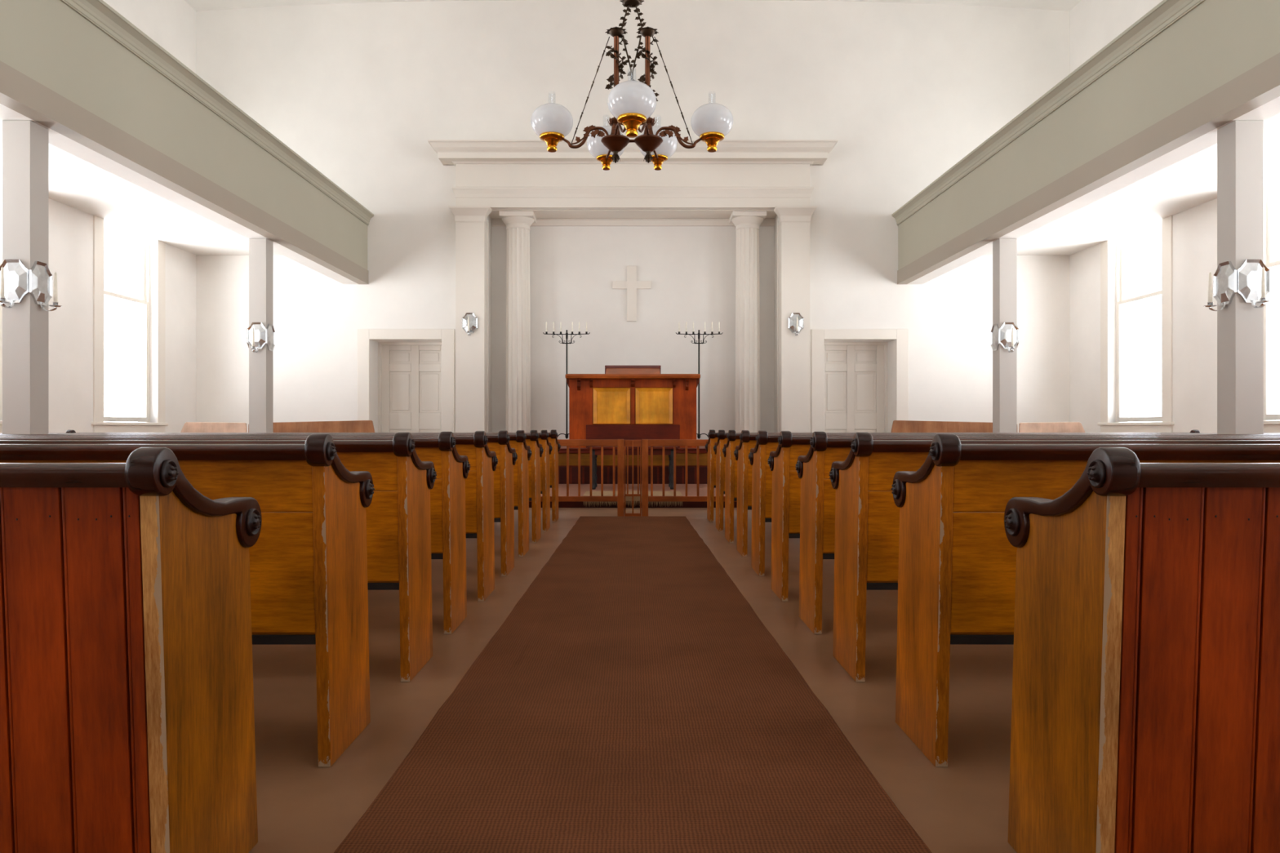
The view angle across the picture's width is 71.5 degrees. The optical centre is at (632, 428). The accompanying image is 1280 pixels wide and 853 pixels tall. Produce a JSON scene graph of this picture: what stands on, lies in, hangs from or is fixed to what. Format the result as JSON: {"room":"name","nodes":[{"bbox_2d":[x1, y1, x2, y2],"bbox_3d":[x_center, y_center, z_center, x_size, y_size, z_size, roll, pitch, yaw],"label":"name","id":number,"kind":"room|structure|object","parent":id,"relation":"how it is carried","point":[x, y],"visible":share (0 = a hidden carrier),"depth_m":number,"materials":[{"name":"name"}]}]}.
{"room":"church","nodes":[
{"label":"church","id":0,"kind":"room"},
{"bbox_2d":[48,0,195,433],"bbox_3d":[-7.849,-3.200,5.310,0.300,8.400,20.226,0,0,1],"label":"wall","id":1,"kind":"structure","parent":0,"point":[171,24],"depth_m":13.42,"materials":[{"name":"paint"}]},
{"bbox_2d":[0,179,2,433],"bbox_3d":[-7.707,-2.020,10.175,0.245,4.260,2.072,0,0,1],"label":"window","id":2,"kind":"structure","parent":1,"relation":"in","point":[1,180],"depth_m":10.90,"materials":[{"name":"beige paint"}]},
{"bbox_2d":[91,215,168,432],"bbox_3d":[-7.662,-2.020,13.445,0.267,4.260,1.930,0,0,0],"label":"window","id":3,"kind":"structure","parent":1,"relation":"in","point":[122,424],"depth_m":13.90,"materials":[{"name":"beige paint"}]},
{"bbox_2d":[0,0,373,284],"bbox_3d":[-6.157,-3.100,5.399,3.345,1.210,19.998,0,0,0],"label":"gallery","id":4,"kind":"object","parent":1,"relation":"attached to","point":[140,142],"visible":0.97,"depth_m":9.43,"materials":[{"name":"paint"}]},
{"bbox_2d":[195,0,1069,439],"bbox_3d":[0.000,-3.300,15.780,16.800,8.600,0.760,0,0,0],"label":"wall","id":5,"kind":"structure","parent":0,"point":[359,91],"depth_m":15.40,"materials":[{"name":"beige paint"}]},
{"bbox_2d":[357,328,454,432],"bbox_3d":[-3.927,-0.357,15.680,1.674,2.714,0.630,0,0,0],"label":"door","id":6,"kind":"structure","parent":5,"relation":"in","point":[416,380],"depth_m":15.95,"materials":[{"name":"beige paint"}]},
{"bbox_2d":[448,205,491,432],"bbox_3d":[-2.794,-1.396,15.377,0.701,4.791,0.465,0,0,0],"label":"pilaster","id":7,"kind":"object","parent":5,"relation":"attached to","point":[472,229],"visible":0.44,"depth_m":15.25,"materials":[{"name":"beige paint"}]},
{"bbox_2d":[462,312,477,335],"bbox_3d":[-2.796,-1.780,15.162,0.260,0.400,0.177,0,0,0],"label":"candle sconce","id":8,"kind":"object","parent":7,"relation":"attached to","point":[473,318],"visible":1,"depth_m":15.23,"materials":[{"name":"grey metal"}]},
{"bbox_2d":[467,316,469,331],"bbox_3d":[-2.796,-1.768,15.120,0.032,0.282,0.031,0,0,0],"label":"candle","id":9,"kind":"object","parent":8,"relation":"on","point":[468,317],"visible":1,"depth_m":15.11,"materials":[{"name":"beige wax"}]},
{"bbox_2d":[612,266,651,321],"bbox_3d":[-0.021,-2.430,16.040,0.700,1.000,0.040,0,0,0],"label":"cross","id":10,"kind":"object","parent":5,"relation":"attached to","point":[631,284],"visible":1,"depth_m":16.02,"materials":[{"name":"beige paint"}]},
{"bbox_2d":[427,139,838,226],"bbox_3d":[0.000,-4.239,15.457,6.872,1.174,1.206,0,0,0],"label":"entablature","id":11,"kind":"object","parent":5,"relation":"attached to","point":[566,186],"visible":0.97,"depth_m":15.25,"materials":[{"name":"beige paint"}]},
{"bbox_2d":[773,205,817,432],"bbox_3d":[2.794,-1.396,15.377,0.701,4.791,0.465,0,0,0],"label":"pilaster","id":12,"kind":"object","parent":5,"relation":"attached to","point":[793,228],"visible":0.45,"depth_m":15.25,"materials":[{"name":"beige paint"}]},
{"bbox_2d":[788,312,803,335],"bbox_3d":[2.796,-1.780,15.162,0.260,0.400,0.177,0,0,0],"label":"candle sconce","id":13,"kind":"object","parent":12,"relation":"attached to","point":[793,318],"visible":1,"depth_m":15.23,"materials":[{"name":"grey metal"}]},
{"bbox_2d":[795,316,798,331],"bbox_3d":[2.796,-1.768,15.120,0.032,0.282,0.031,0,0,0],"label":"candle","id":14,"kind":"object","parent":13,"relation":"on","point":[797,328],"visible":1,"depth_m":15.11,"materials":[{"name":"beige wax"}]},
{"bbox_2d":[811,328,908,432],"bbox_3d":[3.927,-0.357,15.680,1.674,2.714,0.630,0,0,0],"label":"door","id":15,"kind":"structure","parent":5,"relation":"in","point":[850,380],"depth_m":15.95,"materials":[{"name":"beige paint"}]},
{"bbox_2d":[184,0,1080,11],"bbox_3d":[0.000,-7.475,5.500,15.800,0.550,21.000,0,0,0],"label":"ceiling","id":16,"kind":"structure","parent":0,"point":[197,5],"depth_m":15.30,"materials":[{"name":"paint"}]},
{"bbox_2d":[530,0,733,170],"bbox_3d":[-0.044,-4.536,5.649,1.058,5.728,1.015,0,0,-38],"label":"chandelier","id":17,"kind":"object","parent":16,"relation":"hanging from","point":[632,103],"visible":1,"depth_m":5.56,"materials":[{"name":"white glass"}]},
{"bbox_2d":[248,507,1017,852],"bbox_3d":[0.000,1.060,5.800,17.200,0.120,21.600,0,0,0],"label":"floor","id":18,"kind":"structure","parent":0,"point":[962,806],"depth_m":3.22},
{"bbox_2d":[2,120,48,434],"bbox_3d":[-4.988,-0.747,7.304,0.268,3.493,0.268,0,0,0],"label":"square post","id":19,"kind":"object","parent":18,"relation":"on","point":[25,143],"visible":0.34,"depth_m":7.19,"materials":[{"name":"paint"}]},
{"bbox_2d":[0,259,29,307],"bbox_3d":[-5.008,-1.164,7.101,0.260,0.400,0.177,0,0,0],"label":"candle sconce","id":20,"kind":"object","parent":19,"relation":"attached to","point":[15,273],"visible":0.99,"depth_m":7.17,"materials":[{"name":"grey metal"}]},
{"bbox_2d":[0,266,4,297],"bbox_3d":[-5.008,-1.152,7.060,0.032,0.282,0.031,0,0,0],"label":"candle","id":21,"kind":"object","parent":20,"relation":"on","point":[2,280],"visible":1,"depth_m":7.05,"materials":[{"name":"beige wax"}]},
{"bbox_2d":[28,261,62,311],"bbox_3d":[-4.786,-1.164,7.304,0.177,0.400,0.260,0,0,0],"label":"candle sconce","id":22,"kind":"object","parent":19,"relation":"attached to","point":[40,277],"visible":1,"depth_m":7.29,"materials":[{"name":"grey metal"}]},
{"bbox_2d":[53,272,57,302],"bbox_3d":[-4.744,-1.152,7.304,0.032,0.282,0.031,0,0,0],"label":"candle","id":23,"kind":"object","parent":22,"relation":"on","point":[55,291],"visible":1,"depth_m":7.29,"materials":[{"name":"beige wax"}]},
{"bbox_2d":[0,447,262,852],"bbox_3d":[-3.695,0.518,1.899,5.640,0.964,0.492,0,0,0],"label":"pew","id":24,"kind":"object","parent":18,"relation":"on","point":[127,718],"visible":1,"depth_m":1.72,"materials":[{"name":"brown wood"}]},
{"bbox_2d":[0,433,374,767],"bbox_3d":[-3.682,0.508,2.774,5.640,0.985,0.492,0,0,0],"label":"pew","id":25,"kind":"object","parent":18,"relation":"on","point":[308,557],"visible":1,"depth_m":2.59,"materials":[{"name":"brown wood"}]},
{"bbox_2d":[180,422,247,432],"bbox_3d":[-6.253,0.454,13.360,1.076,1.091,0.420,0,0,0],"label":"bench","id":26,"kind":"object","parent":18,"relation":"on","point":[188,427],"visible":0.09,"depth_m":13.15,"materials":[{"name":"brown wood"}]},
{"bbox_2d":[0,431,436,682],"bbox_3d":[-3.668,0.508,3.651,5.640,0.985,0.492,0,0,0],"label":"pew","id":27,"kind":"object","parent":18,"relation":"on","point":[398,517],"visible":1,"depth_m":3.47,"materials":[{"name":"brown wood"}]},
{"bbox_2d":[0,431,470,634],"bbox_3d":[-3.671,0.508,4.464,5.640,0.985,0.492,0,0,0],"label":"pew","id":28,"kind":"object","parent":18,"relation":"on","point":[447,495],"visible":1,"depth_m":4.29,"materials":[{"name":"brown wood"}]},
{"bbox_2d":[0,431,497,601],"bbox_3d":[-3.650,0.508,5.284,5.640,0.985,0.492,0,0,0],"label":"pew","id":29,"kind":"object","parent":18,"relation":"on","point":[479,484],"visible":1,"depth_m":5.11,"materials":[{"name":"brown wood"}]},
{"bbox_2d":[0,430,517,576],"bbox_3d":[-3.643,0.508,6.154,5.640,0.985,0.492,0,0,0],"label":"pew","id":30,"kind":"object","parent":18,"relation":"on","point":[504,500],"visible":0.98,"depth_m":5.97,"materials":[{"name":"brown wood"}]},
{"bbox_2d":[248,238,273,432],"bbox_3d":[-4.928,-0.747,11.784,0.268,3.493,0.268,0,0,0],"label":"square post","id":31,"kind":"object","parent":18,"relation":"on","point":[260,250],"visible":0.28,"depth_m":11.67,"materials":[{"name":"paint"}]},
{"bbox_2d":[246,322,267,352],"bbox_3d":[-4.928,-1.189,11.582,0.260,0.400,0.177,0,0,0],"label":"candle sconce","id":32,"kind":"object","parent":31,"relation":"attached to","point":[260,329],"visible":0.99,"depth_m":11.65,"materials":[{"name":"grey metal"}]},
{"bbox_2d":[252,328,254,346],"bbox_3d":[-4.928,-1.177,11.540,0.032,0.282,0.031,0,0,0],"label":"candle","id":33,"kind":"object","parent":32,"relation":"on","point":[253,335],"visible":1,"depth_m":11.53,"materials":[{"name":"beige wax"}]},
{"bbox_2d":[265,324,275,351],"bbox_3d":[-4.802,-1.204,11.784,0.024,0.350,0.260,0,0,0],"label":"candle sconce","id":34,"kind":"object","parent":31,"relation":"attached to","point":[270,344],"visible":1,"depth_m":11.77,"materials":[{"name":"grey metal"}]},
{"bbox_2d":[0,430,532,556],"bbox_3d":[-3.644,0.508,7.064,5.640,0.985,0.492,0,0,0],"label":"pew","id":35,"kind":"object","parent":18,"relation":"on","point":[517,441],"visible":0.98,"depth_m":6.88,"materials":[{"name":"brown wood"}]},
{"bbox_2d":[0,430,543,542],"bbox_3d":[-3.633,0.508,7.894,5.640,0.985,0.492,0,0,0],"label":"pew","id":36,"kind":"object","parent":18,"relation":"on","point":[531,440],"visible":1,"depth_m":7.71,"materials":[{"name":"brown wood"}]},
{"bbox_2d":[248,420,374,432],"bbox_3d":[-4.756,0.441,13.410,1.922,1.119,0.420,0,0,0],"label":"bench","id":37,"kind":"object","parent":18,"relation":"on","point":[349,426],"visible":0.08,"depth_m":13.20,"materials":[{"name":"brown wood"}]},
{"bbox_2d":[66,429,560,522],"bbox_3d":[-3.384,0.508,9.604,5.180,0.985,0.492,0,0,0],"label":"pew","id":38,"kind":"object","parent":18,"relation":"on","point":[553,457],"visible":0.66,"depth_m":9.41,"materials":[{"name":"brown wood"}]},
{"bbox_2d":[537,430,552,532],"bbox_3d":[-3.626,0.508,8.724,5.640,0.985,0.492,0,0,0],"label":"pew","id":39,"kind":"object","parent":18,"relation":"on","point":[543,439],"visible":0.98,"depth_m":8.56,"materials":[{"name":"brown wood"}]},
{"bbox_2d":[528,439,623,515],"bbox_3d":[-1.235,0.562,10.055,2.270,0.875,0.080,0,0,0],"label":"altar rail","id":40,"kind":"object","parent":18,"relation":"on","point":[619,499],"visible":0.38,"depth_m":10.03,"materials":[{"name":"brown wood"}]},
{"bbox_2d":[624,440,641,515],"bbox_3d":[0.000,0.566,10.082,0.192,0.869,0.047,0,0,0],"label":"gate","id":41,"kind":"object","parent":40,"relation":"attached to","point":[628,443],"visible":0.98,"depth_m":10.07,"materials":[{"name":"brown wood"}]},
{"bbox_2d":[333,515,931,852],"bbox_3d":[0.000,0.995,3.750,1.509,0.009,12.500,0,0,0],"label":"carpet runner","id":42,"kind":"object","parent":18,"relation":"on","point":[633,699],"visible":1,"depth_m":2.88,"materials":[{"name":"brown carpet"}]},
{"bbox_2d":[558,445,707,484],"bbox_3d":[0.000,0.655,14.840,5.000,0.690,2.420,0,0,0],"label":"platform","id":43,"kind":"object","parent":18,"relation":"on","point":[573,452],"visible":0.28,"depth_m":13.69,"materials":[{"name":"brown wood"}]},
{"bbox_2d":[498,210,536,432],"bbox_3d":[-2.030,-1.734,15.740,0.590,4.087,0.590,0,0,0],"label":"fluted column","id":44,"kind":"structure","parent":43,"relation":"on","point":[517,223],"depth_m":15.57,"materials":[{"name":"beige paint"}]},
{"bbox_2d":[542,329,590,439],"bbox_3d":[-1.096,-0.670,14.998,0.734,1.969,0.425,0,0,23],"label":"candelabrum","id":45,"kind":"object","parent":43,"relation":"on","point":[566,334],"visible":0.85,"depth_m":14.94,"materials":[{"name":"black metal"}]},
{"bbox_2d":[564,365,700,448],"bbox_3d":[0.000,-0.354,14.259,2.109,1.327,0.842,0,0,0],"label":"pulpit","id":46,"kind":"object","parent":43,"relation":"on","point":[625,402],"visible":0.98,"depth_m":14.00,"materials":[{"name":"brown wood"}]},
{"bbox_2d":[675,329,722,439],"bbox_3d":[1.096,-0.670,14.998,0.734,1.969,0.425,0,0,-23],"label":"candelabrum","id":47,"kind":"object","parent":43,"relation":"on","point":[699,334],"visible":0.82,"depth_m":14.94,"materials":[{"name":"black metal"}]},
{"bbox_2d":[728,210,766,432],"bbox_3d":[2.030,-1.734,15.740,0.590,4.087,0.590,0,0,0],"label":"fluted column","id":48,"kind":"structure","parent":43,"relation":"on","point":[747,224],"depth_m":15.57,"materials":[{"name":"beige paint"}]},
{"bbox_2d":[528,484,737,507],"bbox_3d":[0.000,0.929,12.435,6.000,0.142,2.530,0,0,0],"label":"step","id":49,"kind":"structure","parent":18,"relation":"on","point":[573,488],"depth_m":11.70,"materials":[{"name":"carpet"}]},
{"bbox_2d":[586,445,678,489],"bbox_3d":[0.000,0.559,12.750,1.280,0.598,0.640,0,0,0],"label":"table","id":50,"kind":"object","parent":49,"relation":"on","point":[596,450],"visible":0.77,"depth_m":12.47,"materials":[{"name":"brown wood"}]},
{"bbox_2d":[582,491,683,506],"bbox_3d":[0.000,0.919,11.574,1.260,0.142,0.832,0,0,0],"label":"rug","id":51,"kind":"object","parent":49,"relation":"on","point":[628,499],"visible":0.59,"depth_m":11.29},
{"bbox_2d":[641,439,737,515],"bbox_3d":[1.235,0.562,10.055,2.270,0.875,0.080,0,0,0],"label":"altar rail","id":52,"kind":"object","parent":18,"relation":"on","point":[646,499],"visible":0.34,"depth_m":10.03,"materials":[{"name":"brown wood"}]},
{"bbox_2d":[713,430,727,532],"bbox_3d":[3.626,0.508,8.724,5.640,0.985,0.492,0,0,0],"label":"pew","id":53,"kind":"object","parent":18,"relation":"on","point":[722,436],"visible":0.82,"depth_m":8.55,"materials":[{"name":"brown wood"}]},
{"bbox_2d":[890,420,992,432],"bbox_3d":[4.756,0.441,13.410,1.922,1.119,0.420,0,0,0],"label":"bench","id":54,"kind":"object","parent":18,"relation":"on","point":[898,426],"visible":0.1,"depth_m":13.20,"materials":[{"name":"brown wood"}]},
{"bbox_2d":[705,429,1199,522],"bbox_3d":[3.384,0.508,9.604,5.180,0.985,0.492,0,0,0],"label":"pew","id":55,"kind":"object","parent":18,"relation":"on","point":[713,438],"visible":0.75,"depth_m":9.41,"materials":[{"name":"brown wood"}]},
{"bbox_2d":[722,430,1279,542],"bbox_3d":[3.633,0.508,7.894,5.640,0.985,0.492,0,0,0],"label":"pew","id":56,"kind":"object","parent":18,"relation":"on","point":[733,438],"visible":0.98,"depth_m":7.71,"materials":[{"name":"brown wood"}]},
{"bbox_2d":[992,238,1017,432],"bbox_3d":[4.928,-0.747,11.784,0.268,3.493,0.268,0,0,0],"label":"square post","id":57,"kind":"object","parent":18,"relation":"on","point":[1004,250],"visible":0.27,"depth_m":11.67,"materials":[{"name":"paint"}]},
{"bbox_2d":[990,324,999,351],"bbox_3d":[4.802,-1.204,11.784,0.024,0.350,0.260,0,0,0],"label":"sconce","id":58,"kind":"object","parent":57,"relation":"attached to","point":[995,332],"visible":1,"depth_m":11.77,"materials":[{"name":"grey metal"}]},
{"bbox_2d":[998,322,1018,352],"bbox_3d":[4.928,-1.189,11.582,0.260,0.400,0.177,0,0,0],"label":"candle sconce","id":59,"kind":"object","parent":57,"relation":"attached to","point":[1006,329],"visible":0.99,"depth_m":11.65,"materials":[{"name":"grey metal"}]},
{"bbox_2d":[1011,327,1013,346],"bbox_3d":[4.928,-1.177,11.540,0.032,0.282,0.031,0,0,0],"label":"candle","id":60,"kind":"object","parent":59,"relation":"on","point":[1012,333],"visible":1,"depth_m":11.53,"materials":[{"name":"beige wax"}]},
{"bbox_2d":[733,430,1279,556],"bbox_3d":[3.644,0.508,7.064,5.640,0.985,0.492,0,0,0],"label":"pew","id":61,"kind":"object","parent":18,"relation":"on","point":[748,441],"visible":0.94,"depth_m":6.88,"materials":[{"name":"brown wood"}]},
{"bbox_2d":[748,430,1279,576],"bbox_3d":[3.643,0.508,6.154,5.640,0.985,0.492,0,0,0],"label":"pew","id":62,"kind":"object","parent":18,"relation":"on","point":[758,456],"visible":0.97,"depth_m":5.97,"materials":[{"name":"brown wood"}]},
{"bbox_2d":[767,431,1279,601],"bbox_3d":[3.650,0.508,5.284,5.640,0.985,0.492,0,0,0],"label":"pew","id":63,"kind":"object","parent":18,"relation":"on","point":[786,484],"visible":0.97,"depth_m":5.10,"materials":[{"name":"brown wood"}]},
{"bbox_2d":[795,431,1279,634],"bbox_3d":[3.671,0.508,4.464,5.640,0.985,0.492,0,0,0],"label":"pew","id":64,"kind":"object","parent":18,"relation":"on","point":[817,502],"visible":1,"depth_m":4.29,"materials":[{"name":"brown wood"}]},
{"bbox_2d":[1018,422,1084,432],"bbox_3d":[6.253,0.454,13.360,1.076,1.091,0.420,0,0,0],"label":"bench","id":65,"kind":"object","parent":18,"relation":"on","point":[1051,427],"visible":0.16,"depth_m":13.15,"materials":[{"name":"brown wood"}]},
{"bbox_2d":[829,431,1279,682],"bbox_3d":[3.668,0.508,3.651,5.640,0.985,0.492,0,0,0],"label":"pew","id":66,"kind":"object","parent":18,"relation":"on","point":[867,515],"visible":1,"depth_m":3.47,"materials":[{"name":"brown wood"}]},
{"bbox_2d":[891,433,1279,767],"bbox_3d":[3.682,0.508,2.774,5.640,0.985,0.492,0,0,0],"label":"pew","id":67,"kind":"object","parent":18,"relation":"on","point":[957,560],"visible":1,"depth_m":2.59,"materials":[{"name":"brown wood"}]},
{"bbox_2d":[1004,447,1279,852],"bbox_3d":[3.695,0.518,1.899,5.640,0.964,0.492,0,0,0],"label":"pew","id":68,"kind":"object","parent":18,"relation":"on","point":[1145,707],"visible":1,"depth_m":1.72,"materials":[{"name":"brown wood"}]},
{"bbox_2d":[1217,120,1263,434],"bbox_3d":[4.988,-0.747,7.304,0.268,3.493,0.268,0,0,0],"label":"square post","id":69,"kind":"object","parent":18,"relation":"on","point":[1240,143],"visible":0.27,"depth_m":7.19,"materials":[{"name":"paint"}]},
{"bbox_2d":[1204,261,1236,311],"bbox_3d":[4.786,-1.164,7.304,0.177,0.400,0.260,0,0,0],"label":"candle sconce","id":70,"kind":"object","parent":69,"relation":"attached to","point":[1224,278],"visible":1,"depth_m":7.29,"materials":[{"name":"grey metal"}]},
{"bbox_2d":[1208,271,1212,302],"bbox_3d":[4.744,-1.152,7.304,0.032,0.282,0.031,0,0,0],"label":"candle","id":71,"kind":"object","parent":70,"relation":"on","point":[1210,282],"visible":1,"depth_m":7.29,"materials":[{"name":"beige wax"}]},
{"bbox_2d":[1236,259,1270,307],"bbox_3d":[5.008,-1.164,7.101,0.260,0.400,0.177,0,0,0],"label":"candle sconce","id":72,"kind":"object","parent":69,"relation":"attached to","point":[1249,274],"visible":0.98,"depth_m":7.17,"materials":[{"name":"grey metal"}]},
{"bbox_2d":[1261,266,1266,297],"bbox_3d":[5.008,-1.152,7.060,0.032,0.282,0.031,0,0,0],"label":"candle","id":73,"kind":"object","parent":72,"relation":"on","point":[1263,277],"visible":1,"depth_m":7.05,"materials":[{"name":"beige wax"}]},
{"bbox_2d":[1069,0,1275,433],"bbox_3d":[7.849,-3.200,5.310,0.300,8.400,20.226,0,0,-1],"label":"wall","id":74,"kind":"structure","parent":0,"point":[1093,24],"depth_m":12.52,"materials":[{"name":"paint"}]},
{"bbox_2d":[891,0,1279,284],"bbox_3d":[6.157,-3.100,5.399,3.345,1.210,19.998,0,0,0],"label":"gallery","id":75,"kind":"object","parent":74,"relation":"attached to","point":[1126,142],"visible":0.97,"depth_m":9.30,"materials":[{"name":"paint"}]},
{"bbox_2d":[1097,215,1174,432],"bbox_3d":[7.662,-2.020,13.445,0.267,4.260,1.930,0,0,0],"label":"window","id":76,"kind":"structure","parent":74,"relation":"in","point":[1131,424],"depth_m":14.06,"materials":[{"name":"beige paint"}]},
{"bbox_2d":[1263,176,1279,433],"bbox_3d":[7.707,-2.020,10.175,0.245,4.260,2.072,0,0,-1],"label":"window","id":77,"kind":"structure","parent":74,"relation":"in","point":[1271,422],"depth_m":10.86,"materials":[{"name":"beige paint"}]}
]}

